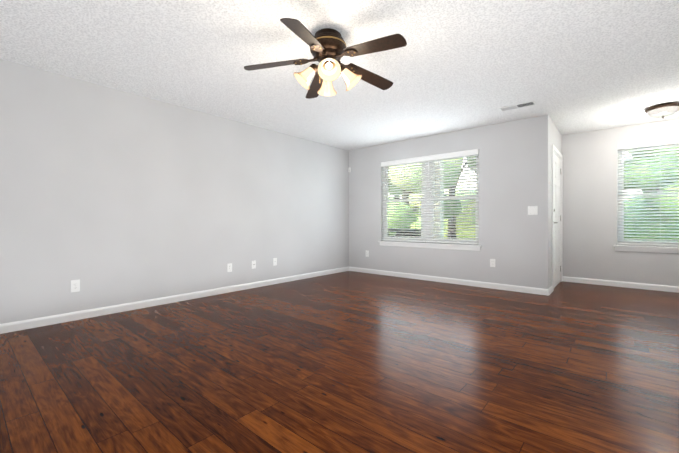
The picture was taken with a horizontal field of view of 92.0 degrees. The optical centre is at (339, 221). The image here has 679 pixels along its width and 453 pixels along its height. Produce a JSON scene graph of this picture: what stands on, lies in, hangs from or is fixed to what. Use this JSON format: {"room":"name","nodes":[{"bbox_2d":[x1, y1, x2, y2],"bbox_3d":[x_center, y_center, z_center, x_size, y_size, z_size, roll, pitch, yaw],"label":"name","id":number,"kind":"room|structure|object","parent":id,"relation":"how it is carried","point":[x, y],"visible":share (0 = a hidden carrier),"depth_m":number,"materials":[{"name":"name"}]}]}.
{"room":"empty living room","nodes":[
{"label":"empty living room","id":0,"kind":"room"},
{"bbox_2d":[0,59,348,323],"bbox_3d":[-2.426,-0.229,3.713,0.150,2.440,8.180,0,0,40],"label":"wall","id":1,"kind":"structure","parent":0,"point":[110,196],"depth_m":3.77,"materials":[{"name":"paint"}]},
{"bbox_2d":[71,280,79,291],"bbox_3d":[-2.668,0.647,3.309,0.007,0.120,0.074,0,0,40],"label":"electrical outlet","id":2,"kind":"object","parent":1,"relation":"attached to","point":[75,285],"visible":1,"depth_m":3.31,"materials":[{"name":"white plastic"}]},
{"bbox_2d":[0,267,347,333],"bbox_3d":[-2.364,0.949,3.661,0.014,0.085,7.880,0,0,40],"label":"baseboard","id":3,"kind":"structure","parent":1,"relation":"attached to","point":[44,321],"depth_m":3.75,"materials":[{"name":"white wood"}]},
{"bbox_2d":[227,263,231,271],"bbox_3d":[-1.548,0.646,4.621,0.007,0.120,0.074,0,0,40],"label":"electrical outlet","id":4,"kind":"object","parent":1,"relation":"attached to","point":[229,267],"visible":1,"depth_m":4.62,"materials":[{"name":"white plastic"}]},
{"bbox_2d":[252,260,255,268],"bbox_3d":[-1.285,0.640,4.923,0.016,0.120,0.074,0,0,40],"label":"electrical outlet","id":5,"kind":"object","parent":1,"relation":"attached to","point":[253,264],"visible":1,"depth_m":4.92,"materials":[{"name":"white plastic"}]},
{"bbox_2d":[273,258,276,265],"bbox_3d":[-1.029,0.635,5.230,0.007,0.120,0.074,0,0,40],"label":"electrical outlet","id":6,"kind":"object","parent":1,"relation":"attached to","point":[274,261],"visible":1,"depth_m":5.22,"materials":[{"name":"white plastic"}]},
{"bbox_2d":[0,271,678,452],"bbox_3d":[0.253,1.042,2.348,6.000,0.100,9.580,0,0,40],"label":"floor","id":7,"kind":"structure","parent":0,"point":[350,362],"depth_m":2.15,"materials":[{"name":"brown wood"}]},
{"bbox_2d":[0,0,678,150],"bbox_3d":[0.253,-1.508,2.346,6.000,0.120,9.580,0,0,40],"label":"ceiling","id":8,"kind":"structure","parent":0,"point":[572,66],"depth_m":2.88,"materials":[{"name":"white paint"}]},
{"bbox_2d":[244,18,406,98],"bbox_3d":[-0.051,-1.240,2.523,1.221,0.416,1.258,0,0,40],"label":"ceiling fan","id":9,"kind":"object","parent":8,"relation":"hanging from","point":[329,50],"visible":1,"depth_m":2.46,"materials":[{"name":"brown wood"}]},
{"bbox_2d":[498,101,536,111],"bbox_3d":[2.221,-1.441,4.098,0.400,0.015,0.170,0,0,40],"label":"ceiling vent","id":10,"kind":"object","parent":8,"relation":"in","point":[518,106],"visible":1,"depth_m":4.09,"materials":[{"name":"white metal"}]},
{"bbox_2d":[645,102,678,118],"bbox_3d":[4.051,-1.370,4.100,0.336,0.158,0.336,0,0,40],"label":"ceiling light","id":11,"kind":"object","parent":8,"relation":"attached to","point":[662,110],"visible":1,"depth_m":4.02,"materials":[{"name":"white glass"}]},
{"bbox_2d":[349,115,549,288],"bbox_3d":[1.550,-0.230,5.599,3.450,2.440,0.150,0,0,40],"label":"wall","id":12,"kind":"structure","parent":0,"point":[514,183],"depth_m":4.91,"materials":[{"name":"paint"}]},
{"bbox_2d":[378,149,481,250],"bbox_3d":[1.506,-0.339,5.639,1.860,1.558,0.245,0,0,40],"label":"window","id":13,"kind":"structure","parent":12,"relation":"in","point":[427,174],"depth_m":5.55,"materials":[{"name":"white plastic"}]},
{"bbox_2d":[348,266,551,295],"bbox_3d":[1.513,0.948,5.523,3.434,0.085,0.014,0,0,40],"label":"baseboard","id":14,"kind":"structure","parent":12,"relation":"attached to","point":[532,290],"depth_m":5.16,"materials":[{"name":"white wood"}]},
{"bbox_2d":[490,259,494,266],"bbox_3d":[2.278,0.611,4.874,0.074,0.120,0.007,0,0,40],"label":"electrical outlet","id":15,"kind":"object","parent":12,"relation":"attached to","point":[492,262],"visible":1,"depth_m":4.87,"materials":[{"name":"white plastic"}]},
{"bbox_2d":[528,206,537,214],"bbox_3d":[2.671,-0.159,4.533,0.118,0.120,0.016,0,0,40],"label":"light switch","id":16,"kind":"object","parent":12,"relation":"attached to","point":[532,210],"visible":1,"depth_m":4.53,"materials":[{"name":"white plastic"}]},
{"bbox_2d":[550,119,561,286],"bbox_3d":[3.308,-0.230,5.117,0.150,2.440,1.400,0,0,40],"label":"wall","id":17,"kind":"structure","parent":0,"point":[555,138],"depth_m":4.66,"materials":[{"name":"paint"}]},
{"bbox_2d":[552,144,562,290],"bbox_3d":[3.325,-0.060,5.102,0.192,2.100,1.020,0,0,40],"label":"door","id":18,"kind":"structure","parent":17,"relation":"in","point":[557,181],"depth_m":5.08,"materials":[{"name":"white wood"}]},
{"bbox_2d":[562,119,678,285],"bbox_3d":[4.683,-0.229,4.765,2.400,2.440,0.150,0,0,40],"label":"wall","id":19,"kind":"structure","parent":0,"point":[589,222],"depth_m":5.16,"materials":[{"name":"paint"}]},
{"bbox_2d":[562,276,678,292],"bbox_3d":[4.565,0.948,4.743,2.250,0.085,0.038,0,0,40],"label":"baseboard","id":20,"kind":"structure","parent":19,"relation":"attached to","point":[656,287],"depth_m":4.97,"materials":[{"name":"white wood"}]},
{"bbox_2d":[613,137,678,252],"bbox_3d":[4.673,-0.373,4.776,1.040,1.628,0.245,0,0,40],"label":"nook window","id":21,"kind":"structure","parent":19,"relation":"in","point":[669,245],"depth_m":4.83,"materials":[{"name":"white plastic"}]},
{"label":"outside","id":22,"kind":"structure","parent":0,"visible":0},
{"bbox_3d":[21.246,1.229,31.333,80.000,0.390,64.570,0,0,40],"label":"ground","id":23,"kind":"structure","parent":22,"visible":0},
{"bbox_2d":[388,229,420,237],"bbox_3d":[1.460,0.599,6.727,0.750,0.900,0.750,0,0,40],"label":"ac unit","id":24,"kind":"object","parent":23,"relation":"on","point":[405,232],"depth_m":6.46,"materials":[{"name":"metal"}]},
{"bbox_2d":[389,177,420,215],"bbox_3d":[1.814,-2.592,14.523,5.656,7.814,5.872,0,0,40],"label":"tree","id":25,"kind":"object","parent":23,"relation":"on","point":[395,191],"depth_m":12.77,"materials":[{"name":"green plant"}]},
{"bbox_2d":[388,158,462,234],"bbox_3d":[1.712,-1.711,10.532,4.421,6.065,3.810,0,0,40],"label":"tree","id":26,"kind":"object","parent":23,"relation":"on","point":[413,194],"depth_m":9.41,"materials":[{"name":"green plant"}]},
{"bbox_2d":[434,161,443,238],"bbox_3d":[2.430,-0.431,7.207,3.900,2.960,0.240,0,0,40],"label":"porch column","id":27,"kind":"structure","parent":23,"relation":"on","point":[439,204],"depth_m":7.30,"materials":[{"name":"white"}]},
{"bbox_2d":[416,163,466,238],"bbox_3d":[3.905,-2.568,12.665,4.423,7.761,5.914,0,0,40],"label":"tree","id":28,"kind":"object","parent":23,"relation":"on","point":[451,211],"depth_m":12.71,"materials":[{"name":"green plant"}]},
{"bbox_2d":[466,157,475,223],"bbox_3d":[5.320,-2.551,10.369,3.875,7.752,5.467,0,0,40],"label":"tree","id":29,"kind":"object","parent":23,"relation":"on","point":[472,199],"depth_m":11.26,"materials":[{"name":"green plant"}]},
{"bbox_2d":[392,152,642,199],"bbox_3d":[12.504,-1.445,21.090,18.000,5.550,6.060,0,0,40],"label":"building","id":30,"kind":"structure","parent":23,"relation":"on","point":[475,179],"depth_m":20.81,"materials":[{"name":"white"}]},
{"bbox_2d":[389,188,678,241],"bbox_3d":[10.740,0.191,14.790,36.565,4.249,5.563,0,0,40],"label":"hedge","id":31,"kind":"object","parent":23,"relation":"on","point":[624,220],"depth_m":12.16,"materials":[{"name":"green plant"}]},
{"bbox_2d":[624,147,678,216],"bbox_3d":[11.241,-2.126,9.761,5.661,6.882,5.458,0,0,40],"label":"tree","id":32,"kind":"object","parent":23,"relation":"on","point":[655,177],"depth_m":9.48,"materials":[{"name":"green plant"}]}
]}

